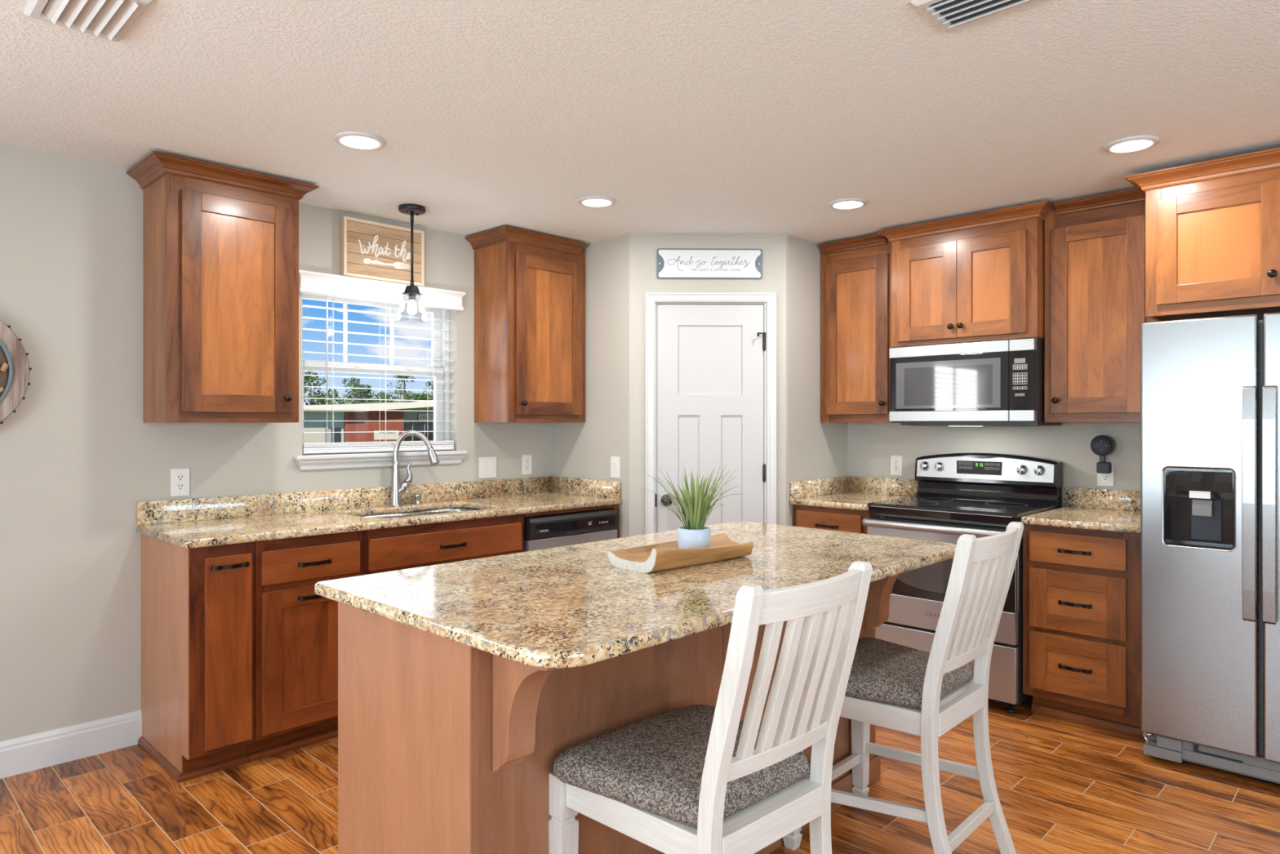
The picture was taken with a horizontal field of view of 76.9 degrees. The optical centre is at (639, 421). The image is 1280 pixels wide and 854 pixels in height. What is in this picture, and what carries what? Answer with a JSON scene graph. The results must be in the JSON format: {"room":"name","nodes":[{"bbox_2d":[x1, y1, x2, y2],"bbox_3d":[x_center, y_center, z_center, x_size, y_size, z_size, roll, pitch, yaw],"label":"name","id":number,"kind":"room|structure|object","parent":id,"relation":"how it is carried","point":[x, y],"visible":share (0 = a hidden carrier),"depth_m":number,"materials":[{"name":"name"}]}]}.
{"room":"kitchen","nodes":[
{"label":"kitchen","id":0,"kind":"room"},
{"bbox_2d":[0,144,551,741],"bbox_3d":[-2.352,0.150,3.335,0.150,2.440,7.925,0,0,44],"label":"wall","id":1,"kind":"structure","parent":0,"point":[78,454],"depth_m":3.32,"materials":[{"name":"grey paint"}]},
{"bbox_2d":[0,320,31,423],"bbox_3d":[-2.565,-0.193,2.959,0.062,0.530,0.530,0,0,44],"label":"holder","id":2,"kind":"object","parent":1,"relation":"attached to","point":[15,368],"visible":1,"depth_m":3.09,"materials":[{"name":"brown wood"}]},
{"bbox_2d":[0,710,142,778],"bbox_3d":[-3.588,1.301,1.937,0.016,0.138,4.198,0,0,44],"label":"baseboard","id":3,"kind":"structure","parent":1,"relation":"attached to","point":[33,752],"depth_m":3.25,"materials":[{"name":"white wood"}]},
{"bbox_2d":[170,467,189,496],"bbox_3d":[-2.028,0.266,3.556,0.008,0.122,0.076,0,0,44],"label":"wall outlet","id":4,"kind":"object","parent":1,"relation":"attached to","point":[180,477],"visible":1,"depth_m":3.55,"materials":[{"name":"white plastic"}]},
{"bbox_2d":[176,474,184,481],"bbox_3d":[-2.027,0.246,3.554,0.003,0.032,0.033,0,0,44],"label":"receptacle","id":5,"kind":"object","parent":4,"relation":"attached to","point":[180,477],"depth_m":3.55,"materials":[{"name":"white plastic"}]},
{"bbox_2d":[176,483,184,490],"bbox_3d":[-2.027,0.285,3.554,0.003,0.032,0.033,0,0,44],"label":"receptacle","id":6,"kind":"object","parent":4,"relation":"attached to","point":[180,486],"depth_m":3.55,"materials":[{"name":"white plastic"}]},
{"bbox_2d":[125,151,319,422],"bbox_3d":[-1.807,-0.528,3.513,0.385,1.061,0.658,0,0,44],"label":"upper cabinet","id":7,"kind":"object","parent":1,"relation":"attached to","point":[220,243],"visible":1,"depth_m":3.38,"materials":[{"name":"brown wood"}]},
{"bbox_2d":[136,475,551,525],"bbox_3d":[-1.346,0.390,4.250,0.020,0.100,2.284,0,0,44],"label":"backsplash","id":8,"kind":"structure","parent":1,"relation":"attached to","point":[166,511],"depth_m":3.98,"materials":[{"name":"stone"}]},
{"bbox_2d":[293,293,467,470],"bbox_3d":[-1.383,-0.228,4.304,0.184,0.928,0.974,0,0,44],"label":"window","id":9,"kind":"structure","parent":1,"relation":"in","point":[441,419],"depth_m":4.37,"materials":[{"name":"white plastic"}]},
{"bbox_2d":[298,269,465,453],"bbox_3d":[-1.359,-0.289,4.268,0.120,0.890,0.944,0,0,44],"label":"window blind","id":10,"kind":"object","parent":9,"relation":"attached to","point":[310,282],"visible":0.88,"depth_m":4.19,"materials":[{"name":"white plastic"}]},
{"bbox_2d":[339,216,424,286],"bbox_3d":[-1.346,-0.887,4.230,0.048,0.300,0.456,0,0,44],"label":"wall sign","id":11,"kind":"object","parent":1,"relation":"attached to","point":[369,250],"visible":0.98,"depth_m":4.20,"materials":[{"name":"brown wood"}]},
{"bbox_2d":[479,456,496,478],"bbox_3d":[-0.891,0.267,4.730,0.010,0.124,0.124,0,0,44],"label":"light switch","id":12,"kind":"object","parent":1,"relation":"attached to","point":[487,465],"visible":1,"depth_m":4.73,"materials":[{"name":"white plastic"}]},
{"bbox_2d":[464,225,586,422],"bbox_3d":[-0.644,-0.529,4.715,0.385,1.063,0.636,0,0,44],"label":"upper cabinet","id":13,"kind":"object","parent":1,"relation":"attached to","point":[530,286],"visible":1,"depth_m":4.59,"materials":[{"name":"brown wood"}]},
{"bbox_2d":[521,453,531,474],"bbox_3d":[-0.692,0.260,4.938,0.008,0.122,0.076,0,0,44],"label":"wall outlet","id":14,"kind":"object","parent":1,"relation":"attached to","point":[526,459],"visible":1,"depth_m":4.93,"materials":[{"name":"white plastic"}]},
{"bbox_2d":[524,458,529,463],"bbox_3d":[-0.691,0.240,4.936,0.003,0.032,0.033,0,0,44],"label":"receptacle","id":15,"kind":"object","parent":14,"relation":"attached to","point":[526,460],"depth_m":4.93,"materials":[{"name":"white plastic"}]},
{"bbox_2d":[524,465,529,470],"bbox_3d":[-0.691,0.280,4.936,0.003,0.032,0.033,0,0,44],"label":"receptacle","id":16,"kind":"object","parent":14,"relation":"attached to","point":[526,467],"depth_m":4.94,"materials":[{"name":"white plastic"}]},
{"bbox_2d":[551,234,629,537],"bbox_3d":[-0.272,0.150,4.880,0.693,2.440,0.110,0,0,44],"label":"wall","id":17,"kind":"structure","parent":0,"point":[580,450],"depth_m":4.75,"materials":[{"name":"grey paint"}]},
{"bbox_2d":[551,475,621,498],"bbox_3d":[-0.334,0.390,4.846,0.606,0.100,0.020,0,0,44],"label":"backsplash","id":18,"kind":"structure","parent":17,"relation":"attached to","point":[575,486],"depth_m":4.82,"materials":[{"name":"stone"}]},
{"bbox_2d":[610,456,620,477],"bbox_3d":[-0.145,0.262,4.673,0.076,0.122,0.010,0,0,44],"label":"light switch","id":19,"kind":"object","parent":17,"relation":"attached to","point":[615,460],"visible":1,"depth_m":4.67,"materials":[{"name":"white plastic"}]},
{"bbox_2d":[0,0,1279,244],"bbox_3d":[0.235,-1.120,0.729,7.474,0.100,8.175,0,0,44],"label":"ceiling","id":20,"kind":"structure","parent":0,"point":[696,117],"depth_m":2.67,"materials":[{"name":"white paint"}]},
{"bbox_2d":[23,0,152,41],"bbox_3d":[-1.419,-1.060,2.071,0.320,0.020,0.215,0,0,44],"label":"ceiling vent","id":21,"kind":"object","parent":20,"relation":"in","point":[109,20],"visible":1,"depth_m":2.09,"materials":[{"name":"white metal"}]},
{"bbox_2d":[333,131,386,150],"bbox_3d":[-1.064,-1.064,3.062,0.188,0.012,0.188,0,0,44],"label":"recessed light","id":22,"kind":"object","parent":20,"relation":"in","point":[359,140],"visible":1,"depth_m":3.04,"materials":[{"name":"white plastic"}]},
{"bbox_2d":[398,204,426,314],"bbox_3d":[-1.136,-0.784,4.019,0.132,0.572,0.132,0,0,19],"label":"pendant lamp","id":23,"kind":"object","parent":20,"relation":"hanging from","point":[411,291],"visible":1,"depth_m":4.01,"materials":[{"name":"black metal"}]},
{"bbox_2d":[401,284,422,300],"bbox_3d":[-1.136,-0.643,4.019,0.089,0.070,0.089,0,0,44],"label":"socket","id":24,"kind":"object","parent":23,"relation":"attached to","point":[412,291],"depth_m":4.00,"materials":[{"name":"black metal"}]},
{"bbox_2d":[577,195,616,207],"bbox_3d":[-0.209,-1.064,3.905,0.188,0.012,0.188,0,0,44],"label":"recessed light","id":25,"kind":"object","parent":20,"relation":"in","point":[588,201],"visible":1,"depth_m":3.88,"materials":[{"name":"white plastic"}]},
{"bbox_2d":[828,197,867,209],"bbox_3d":[1.017,-1.064,3.944,0.188,0.012,0.188,0,0,44],"label":"recessed light","id":26,"kind":"object","parent":20,"relation":"in","point":[850,203],"visible":1,"depth_m":3.92,"materials":[{"name":"white plastic"}]},
{"bbox_2d":[911,0,1045,33],"bbox_3d":[0.891,-1.060,2.008,0.350,0.020,0.217,0,0,44],"label":"ceiling vent","id":27,"kind":"object","parent":20,"relation":"in","point":[951,15],"visible":1,"depth_m":2.08,"materials":[{"name":"white metal"}]},
{"bbox_2d":[1102,135,1159,153],"bbox_3d":[1.890,-1.064,3.102,0.188,0.012,0.188,0,0,44],"label":"recessed light","id":28,"kind":"object","parent":20,"relation":"in","point":[1137,143],"visible":1,"depth_m":3.08,"materials":[{"name":"white plastic"}]},
{"bbox_2d":[0,695,1279,853],"bbox_3d":[0.235,1.410,0.729,7.474,0.080,8.175,0,0,44],"label":"floor","id":29,"kind":"structure","parent":0,"point":[1063,787],"depth_m":2.89,"materials":[{"name":"brown wood"}]},
{"bbox_2d":[137,533,254,782],"bbox_3d":[-1.818,0.921,3.301,0.660,0.898,0.259,0,0,44],"label":"base cabinet","id":30,"kind":"object","parent":29,"relation":"on","point":[197,604],"visible":0.91,"depth_m":3.13,"materials":[{"name":"brown wood"}]},
{"bbox_2d":[247,530,362,762],"bbox_3d":[-1.569,0.921,3.558,0.660,0.898,0.453,0,0,44],"label":"base cabinet","id":31,"kind":"object","parent":29,"relation":"on","point":[296,627],"visible":0.66,"depth_m":3.31,"materials":[{"name":"brown wood"}]},
{"bbox_2d":[362,509,524,575],"bbox_3d":[-1.104,0.921,4.040,0.660,0.898,0.883,0,0,44],"label":"base cabinet","id":32,"kind":"object","parent":29,"relation":"on","point":[400,548],"visible":0.17,"depth_m":3.79,"materials":[{"name":"brown wood"}]},
{"bbox_2d":[136,475,622,548],"bbox_3d":[-1.125,0.406,4.036,0.637,0.132,2.284,0,0,44],"label":"countertop","id":33,"kind":"structure","parent":32,"relation":"on","point":[193,522],"depth_m":3.88,"materials":[{"name":"stone"}]},
{"bbox_2d":[390,430,439,506],"bbox_3d":[-1.189,0.242,4.256,0.254,0.396,0.064,0,0,-12],"label":"faucet","id":34,"kind":"object","parent":33,"relation":"on","point":[397,489],"visible":1,"depth_m":4.23,"materials":[{"name":"grey metal"}]},
{"bbox_2d":[413,492,421,504],"bbox_3d":[-1.196,0.410,4.334,0.040,0.060,0.040,0,0,44],"label":"soap dispenser","id":35,"kind":"object","parent":33,"relation":"on","point":[417,495],"visible":1,"depth_m":4.32,"materials":[{"name":"grey metal"}]},
{"bbox_2d":[360,507,479,518],"bbox_3d":[-1.095,0.561,4.058,0.458,0.177,0.763,0,0,44],"label":"sink","id":36,"kind":"object","parent":33,"relation":"in","point":[451,509],"visible":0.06,"depth_m":4.30,"materials":[{"name":"grey metal"}]},
{"bbox_2d":[524,507,618,551],"bbox_3d":[-0.558,0.934,4.582,0.616,0.872,0.637,0,0,44],"label":"dishwasher","id":37,"kind":"object","parent":29,"relation":"on","point":[563,529],"visible":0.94,"depth_m":4.34,"materials":[{"name":"black plastic"}]},
{"bbox_2d":[524,504,618,537],"bbox_3d":[-0.576,0.921,4.624,0.607,0.897,0.677,0,0,44],"label":"cabinet filler","id":38,"kind":"object","parent":29,"relation":"on","point":[613,506],"visible":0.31,"depth_m":4.42,"materials":[{"name":"brown wood"}]},
{"bbox_2d":[337,573,899,853],"bbox_3d":[0.122,0.921,2.577,0.864,0.897,1.846,0,0,44],"label":"kitchen island","id":39,"kind":"object","parent":29,"relation":"on","point":[446,745],"visible":0.42,"depth_m":1.98,"materials":[{"name":"brown wood"}]},
{"bbox_2d":[314,520,956,668],"bbox_3d":[0.143,0.456,2.553,1.033,0.032,1.940,0,0,44],"label":"island countertop","id":40,"kind":"structure","parent":39,"relation":"on","point":[567,606],"depth_m":2.16,"materials":[{"name":"stone"}]},
{"bbox_2d":[607,533,753,573],"bbox_3d":[0.178,0.403,2.581,0.556,0.075,0.230,0,0,-43],"label":"wooden tray","id":41,"kind":"object","parent":40,"relation":"on","point":[660,557],"visible":0.93,"depth_m":2.46,"materials":[{"name":"brown wood"}]},
{"bbox_2d":[636,465,742,548],"bbox_3d":[0.164,0.281,2.634,0.365,0.286,0.334,0,0,44],"label":"potted plant","id":42,"kind":"object","parent":41,"relation":"in","point":[694,534],"visible":0.99,"depth_m":2.59,"materials":[{"name":"green plant"}]},
{"bbox_2d":[548,560,872,853],"bbox_3d":[0.172,0.842,1.879,0.544,1.056,0.612,0,0,-43],"label":"counter stool","id":43,"kind":"object","parent":29,"relation":"on","point":[694,779],"visible":1,"depth_m":1.74,"materials":[{"name":"white wood"}]},
{"bbox_2d":[553,704,810,827],"bbox_3d":[0.116,0.802,1.938,0.544,0.075,0.450,0,0,-43],"label":"seat cushion","id":44,"kind":"object","parent":43,"relation":"on","point":[650,769],"depth_m":1.82,"materials":[{"name":"grey fabric"}]},
{"bbox_2d":[793,504,870,533],"bbox_3d":[1.254,0.921,4.678,0.487,0.898,0.674,0,0,44],"label":"base cabinet","id":45,"kind":"object","parent":29,"relation":"on","point":[804,516],"visible":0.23,"depth_m":4.45,"materials":[{"name":"brown wood"}]},
{"bbox_2d":[789,475,917,511],"bbox_3d":[1.261,0.406,4.684,0.492,0.132,0.658,0,0,44],"label":"countertop","id":46,"kind":"structure","parent":45,"relation":"on","point":[848,492],"depth_m":4.79,"materials":[{"name":"stone"}]},
{"bbox_2d":[782,521,1023,853],"bbox_3d":[0.849,0.842,2.573,0.612,1.056,0.544,0,0,43],"label":"counter stool","id":47,"kind":"object","parent":29,"relation":"on","point":[926,695],"visible":0.84,"depth_m":2.42,"materials":[{"name":"white wood"}]},
{"bbox_2d":[844,637,973,708],"bbox_3d":[0.790,0.802,2.629,0.450,0.075,0.544,0,0,43],"label":"seat cushion","id":48,"kind":"object","parent":47,"relation":"on","point":[884,674],"depth_m":2.47,"materials":[{"name":"grey fabric"}]},
{"bbox_2d":[862,452,1062,713],"bbox_3d":[1.680,0.770,4.208,0.758,1.200,0.740,0,0,44],"label":"range","id":49,"kind":"object","parent":29,"relation":"on","point":[978,494],"visible":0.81,"depth_m":4.09,"materials":[{"name":"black metal"}]},
{"bbox_2d":[866,495,1054,528],"bbox_3d":[1.659,0.464,4.186,0.758,0.077,0.544,0,0,44],"label":"cooktop","id":50,"kind":"object","parent":49,"relation":"in","point":[940,510],"depth_m":4.06,"materials":[{"name":"black glass"}]},
{"bbox_2d":[1022,524,1144,739],"bbox_3d":[2.162,0.921,3.800,0.492,0.898,0.674,0,0,44],"label":"base cabinet","id":51,"kind":"object","parent":29,"relation":"on","point":[1082,587],"visible":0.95,"depth_m":3.58,"materials":[{"name":"brown wood"}]},
{"bbox_2d":[1020,487,1140,533],"bbox_3d":[2.170,0.406,3.806,0.490,0.132,0.658,0,0,44],"label":"countertop","id":52,"kind":"structure","parent":51,"relation":"on","point":[1092,508],"depth_m":3.93,"materials":[{"name":"stone"}]},
{"bbox_2d":[1140,312,1279,783],"bbox_3d":[2.604,0.484,3.211,0.905,1.772,0.844,0,0,44],"label":"refrigerator","id":53,"kind":"object","parent":29,"relation":"on","point":[1210,387],"visible":1,"depth_m":3.10,"materials":[{"name":"grey metal"}]},
{"bbox_2d":[629,234,786,536],"bbox_3d":[0.388,0.150,4.658,0.900,2.440,0.100,0,0,-1],"label":"wall","id":54,"kind":"structure","parent":0,"point":[643,248],"depth_m":4.60,"materials":[{"name":"grey paint"}]},
{"bbox_2d":[657,248,762,279],"bbox_3d":[0.397,-0.902,4.600,0.602,0.173,0.012,0,0,-1],"label":"wall sign","id":55,"kind":"object","parent":54,"relation":"attached to","point":[672,263],"visible":1,"depth_m":4.60,"materials":[{"name":"white wood"}]},
{"bbox_2d":[654,302,765,533],"bbox_3d":[0.402,0.344,4.628,0.637,2.052,0.159,0,0,-1],"label":"door","id":56,"kind":"structure","parent":54,"relation":"in","point":[710,357],"depth_m":4.62,"materials":[{"name":"white paint"}]},
{"bbox_2d":[645,292,776,533],"bbox_3d":[0.405,0.317,4.598,0.745,2.106,0.020,0,0,-1],"label":"trim","id":57,"kind":"structure","parent":54,"relation":"attached to","point":[651,297],"depth_m":4.59,"materials":[{"name":"white wood"}]},
{"bbox_2d":[786,235,847,525],"bbox_3d":[1.040,0.150,4.892,0.110,2.440,0.670,0,0,44],"label":"wall","id":58,"kind":"structure","parent":0,"point":[815,449],"depth_m":4.74,"materials":[{"name":"grey paint"}]},
{"bbox_2d":[790,475,848,498],"bbox_3d":[1.086,0.390,4.842,0.020,0.100,0.632,0,0,44],"label":"backsplash","id":59,"kind":"structure","parent":58,"relation":"attached to","point":[827,486],"depth_m":4.81,"materials":[{"name":"stone"}]},
{"bbox_2d":[847,422,1140,507],"bbox_3d":[2.968,0.150,3.598,7.134,2.440,0.150,0,0,44],"label":"wall","id":60,"kind":"structure","parent":0,"point":[870,445],"depth_m":4.43,"materials":[{"name":"grey paint"}]},
{"bbox_2d":[818,233,891,422],"bbox_3d":[1.355,-0.527,4.780,0.487,1.059,0.390,0,0,44],"label":"upper cabinet","id":61,"kind":"object","parent":60,"relation":"attached to","point":[855,273],"visible":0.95,"depth_m":4.68,"materials":[{"name":"brown wood"}]},
{"bbox_2d":[848,475,917,496],"bbox_3d":[1.482,0.390,4.913,0.492,0.100,0.020,0,0,44],"label":"backsplash","id":62,"kind":"structure","parent":60,"relation":"attached to","point":[885,486],"depth_m":4.90,"materials":[{"name":"stone"}]},
{"bbox_2d":[890,454,902,475],"bbox_3d":[1.545,0.262,4.863,0.076,0.122,0.008,0,0,44],"label":"wall outlet","id":63,"kind":"object","parent":60,"relation":"attached to","point":[895,460],"visible":1,"depth_m":4.86,"materials":[{"name":"white plastic"}]},
{"bbox_2d":[893,459,898,465],"bbox_3d":[1.544,0.243,4.861,0.033,0.034,0.003,0,0,44],"label":"receptacle","id":64,"kind":"object","parent":63,"relation":"attached to","point":[895,462],"depth_m":4.86,"materials":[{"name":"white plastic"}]},
{"bbox_2d":[893,465,898,471],"bbox_3d":[1.544,0.281,4.861,0.033,0.034,0.003,0,0,44],"label":"receptacle","id":65,"kind":"object","parent":63,"relation":"attached to","point":[895,468],"depth_m":4.86,"materials":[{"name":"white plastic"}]},
{"bbox_2d":[875,200,1054,346],"bbox_3d":[1.782,-0.734,4.314,0.886,0.640,0.465,0,0,44],"label":"upper cabinet","id":66,"kind":"object","parent":60,"relation":"attached to","point":[976,277],"visible":0.99,"depth_m":4.14,"materials":[{"name":"brown wood"}]},
{"bbox_2d":[888,337,1062,426],"bbox_3d":[1.790,-0.196,4.322,0.759,0.436,0.440,0,0,44],"label":"microwave","id":67,"kind":"object","parent":66,"relation":"attached to","point":[997,382],"visible":1,"depth_m":4.12,"materials":[{"name":"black metal"}]},
{"bbox_2d":[1044,188,1156,422],"bbox_3d":[2.260,-0.527,3.905,0.481,1.060,0.390,0,0,44],"label":"upper cabinet","id":68,"kind":"object","parent":60,"relation":"attached to","point":[1095,246],"visible":0.83,"depth_m":3.81,"materials":[{"name":"brown wood"}]},
{"bbox_2d":[1063,487,1140,511],"bbox_3d":[2.391,0.390,4.035,0.490,0.100,0.020,0,0,44],"label":"backsplash","id":69,"kind":"structure","parent":60,"relation":"attached to","point":[1092,498],"depth_m":4.07,"materials":[{"name":"stone"}]},
{"bbox_2d":[1090,435,1115,473],"bbox_3d":[2.330,0.162,4.057,0.104,0.192,0.059,0,0,44],"label":"smart speaker","id":70,"kind":"object","parent":60,"relation":"attached to","point":[1102,446],"visible":1,"depth_m":4.04},
{"bbox_2d":[1097,462,1114,486],"bbox_3d":[2.355,0.264,4.080,0.076,0.122,0.008,0,0,44],"label":"wall outlet","id":71,"kind":"object","parent":60,"relation":"attached to","point":[1103,479],"visible":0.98,"depth_m":4.07,"materials":[{"name":"white plastic"}]},
{"bbox_2d":[1102,475,1109,481],"bbox_3d":[2.354,0.283,4.078,0.033,0.032,0.003,0,0,44],"label":"receptacle","id":72,"kind":"object","parent":71,"relation":"attached to","point":[1104,477],"depth_m":4.08,"materials":[{"name":"white plastic"}]},
{"bbox_2d":[1124,146,1279,321],"bbox_3d":[2.674,-0.742,3.293,1.062,0.596,0.696,0,0,44],"label":"upper cabinet","id":73,"kind":"object","parent":60,"relation":"attached to","point":[1212,227],"visible":1,"depth_m":3.24,"materials":[{"name":"brown wood"}]},
{"label":"outside","id":74,"kind":"structure","parent":0,"visible":0},
{"bbox_3d":[-38.740,2.770,106.993,195.566,0.400,220.000,0,0,44],"label":"ground","id":75,"kind":"structure","parent":74,"visible":0},
{"bbox_2d":[303,370,334,404],"bbox_3d":[-38.685,-1.814,94.915,5.082,8.779,6.196,0,0,44],"label":"tree","id":76,"kind":"object","parent":75,"relation":"on","point":[310,379],"visible":0.3,"depth_m":95.12,"materials":[{"name":"green plant"}]},
{"bbox_2d":[319,387,358,404],"bbox_3d":[-45.802,-1.242,120.371,5.614,7.637,6.720,0,0,44],"label":"tree","id":77,"kind":"object","parent":75,"relation":"on","point":[335,393],"visible":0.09,"depth_m":120.33,"materials":[{"name":"green plant"}]},
{"bbox_2d":[342,374,373,404],"bbox_3d":[-51.654,-2.944,146.628,6.651,11.036,6.554,0,0,44],"label":"tree","id":78,"kind":"object","parent":75,"relation":"on","point":[350,383],"visible":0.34,"depth_m":145.93,"materials":[{"name":"green plant"}]},
{"bbox_2d":[345,383,373,404],"bbox_3d":[-36.752,-1.281,108.012,4.757,7.714,5.867,0,0,44],"label":"tree","id":79,"kind":"object","parent":75,"relation":"on","point":[366,391],"visible":0.26,"depth_m":107.68,"materials":[{"name":"green plant"}]},
{"bbox_2d":[303,400,433,443],"bbox_3d":[-28.458,-0.480,91.491,9.900,6.100,34.000,0,0,44],"label":"building","id":80,"kind":"structure","parent":75,"relation":"on","point":[404,411],"depth_m":84.91,"materials":[{"name":"red"}]},
{"bbox_2d":[417,413,433,420],"bbox_3d":[-23.904,-0.550,91.260,0.170,0.740,2.600,0,0,44],"label":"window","id":81,"kind":"structure","parent":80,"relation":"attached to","point":[420,416],"depth_m":90.88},
{"bbox_2d":[359,390,403,404],"bbox_3d":[-42.459,-1.318,133.769,6.038,7.787,8.101,0,0,44],"label":"tree","id":82,"kind":"object","parent":75,"relation":"on","point":[380,394],"visible":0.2,"depth_m":133.45,"materials":[{"name":"green plant"}]},
{"bbox_2d":[373,430,399,441],"bbox_3d":[-26.793,1.740,85.221,0.111,1.660,2.840,0,0,44],"label":"store sign","id":83,"kind":"object","parent":75,"relation":"on","point":[380,434],"visible":0.95,"depth_m":85.10,"materials":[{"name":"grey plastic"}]},
{"bbox_2d":[381,382,415,401],"bbox_3d":[-48.278,-2.466,160.889,7.559,10.764,8.534,0,0,44],"label":"tree","id":84,"kind":"object","parent":75,"relation":"on","point":[398,388],"visible":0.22,"depth_m":160.94,"materials":[{"name":"green plant"}]},
{"bbox_2d":[393,375,414,401],"bbox_3d":[-28.830,-2.107,98.547,2.628,9.359,2.694,0,0,44],"label":"tree","id":85,"kind":"object","parent":75,"relation":"on","point":[398,376],"visible":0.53,"depth_m":98.45,"materials":[{"name":"green plant"}]},
{"bbox_2d":[400,392,433,401],"bbox_3d":[-33.497,-0.956,122.229,4.973,7.065,6.788,0,0,44],"label":"tree","id":86,"kind":"object","parent":75,"relation":"on","point":[417,397],"visible":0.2,"depth_m":121.75,"materials":[{"name":"green plant"}]},
{"bbox_2d":[419,378,433,398],"bbox_3d":[-38.421,-2.740,149.295,6.619,10.628,7.528,0,0,44],"label":"tree","id":87,"kind":"object","parent":75,"relation":"on","point":[429,384],"visible":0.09,"depth_m":148.53,"materials":[{"name":"green plant"}]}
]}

